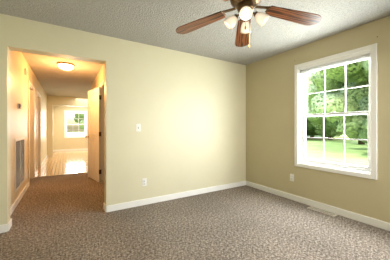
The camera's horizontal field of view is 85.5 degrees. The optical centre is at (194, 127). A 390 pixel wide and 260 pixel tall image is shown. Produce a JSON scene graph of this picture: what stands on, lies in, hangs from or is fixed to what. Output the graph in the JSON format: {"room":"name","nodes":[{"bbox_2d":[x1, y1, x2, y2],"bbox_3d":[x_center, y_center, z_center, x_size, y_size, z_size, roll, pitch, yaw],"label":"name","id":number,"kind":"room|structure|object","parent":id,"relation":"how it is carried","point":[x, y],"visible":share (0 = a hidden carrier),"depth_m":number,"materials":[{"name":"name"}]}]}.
{"room":"empty living room","nodes":[
{"label":"empty living room","id":0,"kind":"room"},
{"bbox_2d":[10,50,46,207],"bbox_3d":[-4.680,-0.048,6.275,0.160,2.440,9.010,0,0,-31],"label":"wall","id":1,"kind":"structure","parent":0,"point":[19,64],"depth_m":3.56,"materials":[{"name":"paint"}]},
{"bbox_2d":[10,182,28,218],"bbox_3d":[-2.774,1.127,3.338,0.030,0.090,2.010,0,0,-31],"label":"baseboard","id":2,"kind":"structure","parent":1,"relation":"attached to","point":[15,203],"depth_m":3.26,"materials":[{"name":"white wood"}]},
{"bbox_2d":[15,137,24,192],"bbox_3d":[-2.855,0.567,3.453,0.012,0.790,0.830,0,0,-31],"label":"air vent","id":3,"kind":"object","parent":1,"relation":"in","point":[19,161],"visible":1,"depth_m":3.40,"materials":[{"name":"white metal"}]},
{"bbox_2d":[28,80,40,185],"bbox_3d":[-3.977,0.117,5.140,0.176,2.110,2.320,0,0,-31],"label":"door frame","id":4,"kind":"structure","parent":1,"relation":"attached to","point":[31,130],"depth_m":4.86,"materials":[{"name":"white wood"}]},
{"bbox_2d":[35,150,87,176],"bbox_3d":[-4.925,1.199,7.913,6.730,0.066,6.280,0,0,-31],"label":"floor","id":5,"kind":"structure","parent":0,"point":[64,162],"depth_m":6.68,"materials":[{"name":"beige wood"}]},
{"bbox_2d":[47,96,87,156],"bbox_3d":[-4.300,-0.048,9.420,3.770,2.440,0.160,0,0,-31],"label":"wall","id":6,"kind":"structure","parent":0,"point":[64,101],"depth_m":8.46,"materials":[{"name":"paint"}]},
{"bbox_2d":[53,105,87,149],"bbox_3d":[-6.658,-0.048,10.440,6.730,2.440,0.160,0,0,-31],"label":"wall","id":7,"kind":"structure","parent":0,"point":[60,141],"depth_m":10.42,"materials":[{"name":"paint"}]},
{"bbox_2d":[53,148,87,151],"bbox_3d":[-5.350,1.127,11.138,3.770,0.090,0.014,0,0,-31],"label":"baseboard","id":8,"kind":"structure","parent":7,"relation":"attached to","point":[83,148],"depth_m":10.57,"materials":[{"name":"white wood"}]},
{"bbox_2d":[64,110,86,137],"bbox_3d":[-6.086,-0.203,10.780,1.042,1.461,0.176,0,0,-31],"label":"window","id":9,"kind":"structure","parent":7,"relation":"in","point":[66,124],"depth_m":10.73,"materials":[{"name":"white"}]},
{"bbox_2d":[91,64,103,89],"bbox_3d":[-2.069,-0.048,4.765,0.160,2.440,3.710,0,0,-31],"label":"wall","id":10,"kind":"structure","parent":0,"point":[98,79],"depth_m":4.87,"materials":[{"name":"paint"}]},
{"bbox_2d":[85,87,100,181],"bbox_3d":[-2.267,0.150,4.734,0.186,2.020,0.755,0,0,-43],"label":"hall door","id":11,"kind":"structure","parent":10,"relation":"in","point":[94,134],"depth_m":4.67,"materials":[{"name":"white wood"}]},
{"bbox_2d":[100,80,103,182],"bbox_3d":[-1.734,0.117,4.202,0.176,2.110,0.900,0,0,-31],"label":"door frame","id":12,"kind":"structure","parent":10,"relation":"attached to","point":[102,130],"depth_m":4.49,"materials":[{"name":"white wood"}]},
{"bbox_2d":[0,13,245,224],"bbox_3d":[-0.749,-0.048,3.305,4.090,2.440,0.160,0,0,-31],"label":"wall","id":13,"kind":"structure","parent":0,"point":[187,111],"depth_m":3.26,"materials":[{"name":"beige paint"}]},
{"bbox_2d":[136,124,140,130],"bbox_3d":[-0.840,0.002,3.144,0.070,0.114,0.018,0,0,-31],"label":"light switch","id":14,"kind":"object","parent":13,"relation":"attached to","point":[138,127],"visible":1,"depth_m":3.15,"materials":[{"name":"white plastic"}]},
{"bbox_2d":[142,178,146,185],"bbox_3d":[-0.764,0.830,3.196,0.070,0.114,0.009,0,0,-31],"label":"outlet","id":15,"kind":"object","parent":13,"relation":"attached to","point":[144,182],"visible":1,"depth_m":3.19,"materials":[{"name":"white plastic"}]},
{"bbox_2d":[104,181,245,211],"bbox_3d":[-0.111,1.127,3.595,2.640,0.090,0.018,0,0,-31],"label":"baseboard","id":16,"kind":"structure","parent":13,"relation":"attached to","point":[120,206],"depth_m":3.39,"materials":[{"name":"white wood"}]},
{"bbox_2d":[0,172,389,259],"bbox_3d":[-1.378,1.202,2.111,6.730,0.060,7.360,0,0,-31],"label":"floor","id":17,"kind":"structure","parent":0,"point":[62,217],"depth_m":2.42,"materials":[{"name":"brown carpet"}]},
{"bbox_2d":[308,206,337,216],"bbox_3d":[1.774,1.167,2.948,0.120,0.009,0.360,0,0,-31],"label":"floor vent","id":18,"kind":"object","parent":17,"relation":"in","point":[323,211],"visible":1,"depth_m":2.92,"materials":[{"name":"beige metal"}]},
{"bbox_2d":[0,0,389,97],"bbox_3d":[-3.011,-1.328,4.781,6.730,0.120,13.620,0,0,-31],"label":"ceiling","id":19,"kind":"structure","parent":0,"point":[157,23],"depth_m":2.62,"materials":[{"name":"white paint"}]},
{"bbox_2d":[57,62,74,71],"bbox_3d":[-2.582,-1.190,4.223,0.316,0.157,0.316,0,0,-31],"label":"light","id":20,"kind":"object","parent":19,"relation":"attached to","point":[65,66],"visible":1,"depth_m":4.13,"materials":[{"name":"white glass"}]},
{"bbox_2d":[176,0,321,47],"bbox_3d":[0.418,-0.964,1.662,1.252,0.609,1.228,0,0,-31],"label":"ceiling fan","id":21,"kind":"object","parent":19,"relation":"hanging from","point":[245,9],"visible":1,"depth_m":1.76,"materials":[{"name":"brown wood"}]},
{"bbox_2d":[246,16,389,222],"bbox_3d":[-0.208,-0.048,6.495,0.160,2.440,13.620,0,0,-31],"label":"wall","id":22,"kind":"structure","parent":0,"point":[269,122],"depth_m":3.26,"materials":[{"name":"paint"}]},
{"bbox_2d":[246,181,389,230],"bbox_3d":[2.107,1.127,2.537,0.018,0.090,4.130,0,0,-31],"label":"baseboard","id":23,"kind":"structure","parent":22,"relation":"attached to","point":[309,202],"depth_m":2.94,"materials":[{"name":"white wood"}]},
{"bbox_2d":[294,36,377,179],"bbox_3d":[1.937,-0.229,2.971,0.176,1.691,1.062,0,0,-31],"label":"window","id":24,"kind":"structure","parent":22,"relation":"in","point":[301,93],"depth_m":2.89,"materials":[{"name":"white wood"}]},
{"label":"outside","id":25,"kind":"structure","parent":0,"visible":0},
{"bbox_2d":[67,132,367,166],"bbox_3d":[6.632,1.597,27.496,120.000,0.150,120.000,0,0,-31],"label":"lawn","id":26,"kind":"structure","parent":25,"point":[356,153],"depth_m":13.96,"materials":[{"name":"green plant"}]},
{"bbox_2d":[73,113,83,130],"bbox_3d":[-15.267,-4.436,37.089,12.062,11.917,10.160,0,0,-31],"label":"tree","id":27,"kind":"object","parent":26,"relation":"on","point":[78,118],"depth_m":35.02,"materials":[{"name":"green plant"}]},
{"bbox_2d":[306,117,316,129],"bbox_3d":[12.968,-2.048,28.229,6.635,7.140,7.776,0,0,-31],"label":"tree","id":28,"kind":"object","parent":26,"relation":"on","point":[309,125],"visible":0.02,"depth_m":25.60,"materials":[{"name":"green plant"}]},
{"bbox_2d":[306,76,319,136],"bbox_3d":[16.995,-2.991,30.100,10.468,9.025,10.006,0,0,-31],"label":"tree","id":29,"kind":"object","parent":26,"relation":"on","point":[311,133],"visible":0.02,"depth_m":28.00,"materials":[{"name":"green plant"}]},
{"bbox_2d":[306,77,342,139],"bbox_3d":[17.064,-3.112,25.736,10.976,9.268,9.124,0,0,-31],"label":"tree","id":30,"kind":"object","parent":26,"relation":"on","point":[329,132],"visible":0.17,"depth_m":24.13,"materials":[{"name":"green plant"}]},
{"bbox_2d":[308,74,364,143],"bbox_3d":[15.501,-4.603,19.770,9.180,12.249,8.500,0,0,-31],"label":"tree","id":31,"kind":"object","parent":26,"relation":"on","point":[334,125],"depth_m":20.63,"materials":[{"name":"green plant"}]},
{"bbox_2d":[310,61,368,143],"bbox_3d":[10.580,-5.318,11.522,7.780,13.679,8.458,0,0,-31],"label":"tree","id":32,"kind":"object","parent":26,"relation":"on","point":[353,70],"visible":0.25,"depth_m":12.07,"materials":[{"name":"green plant"}]},
{"bbox_2d":[311,64,368,125],"bbox_3d":[12.972,-5.716,14.375,9.417,14.476,8.909,0,0,-31],"label":"tree","id":33,"kind":"object","parent":26,"relation":"on","point":[353,91],"visible":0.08,"depth_m":13.19,"materials":[{"name":"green plant"}]},
{"bbox_2d":[359,59,368,79],"bbox_3d":[10.278,-3.046,8.397,5.872,9.135,6.374,0,0,-31],"label":"tree","id":34,"kind":"object","parent":26,"relation":"on","point":[365,66],"visible":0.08,"depth_m":9.11,"materials":[{"name":"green plant"}]}
]}

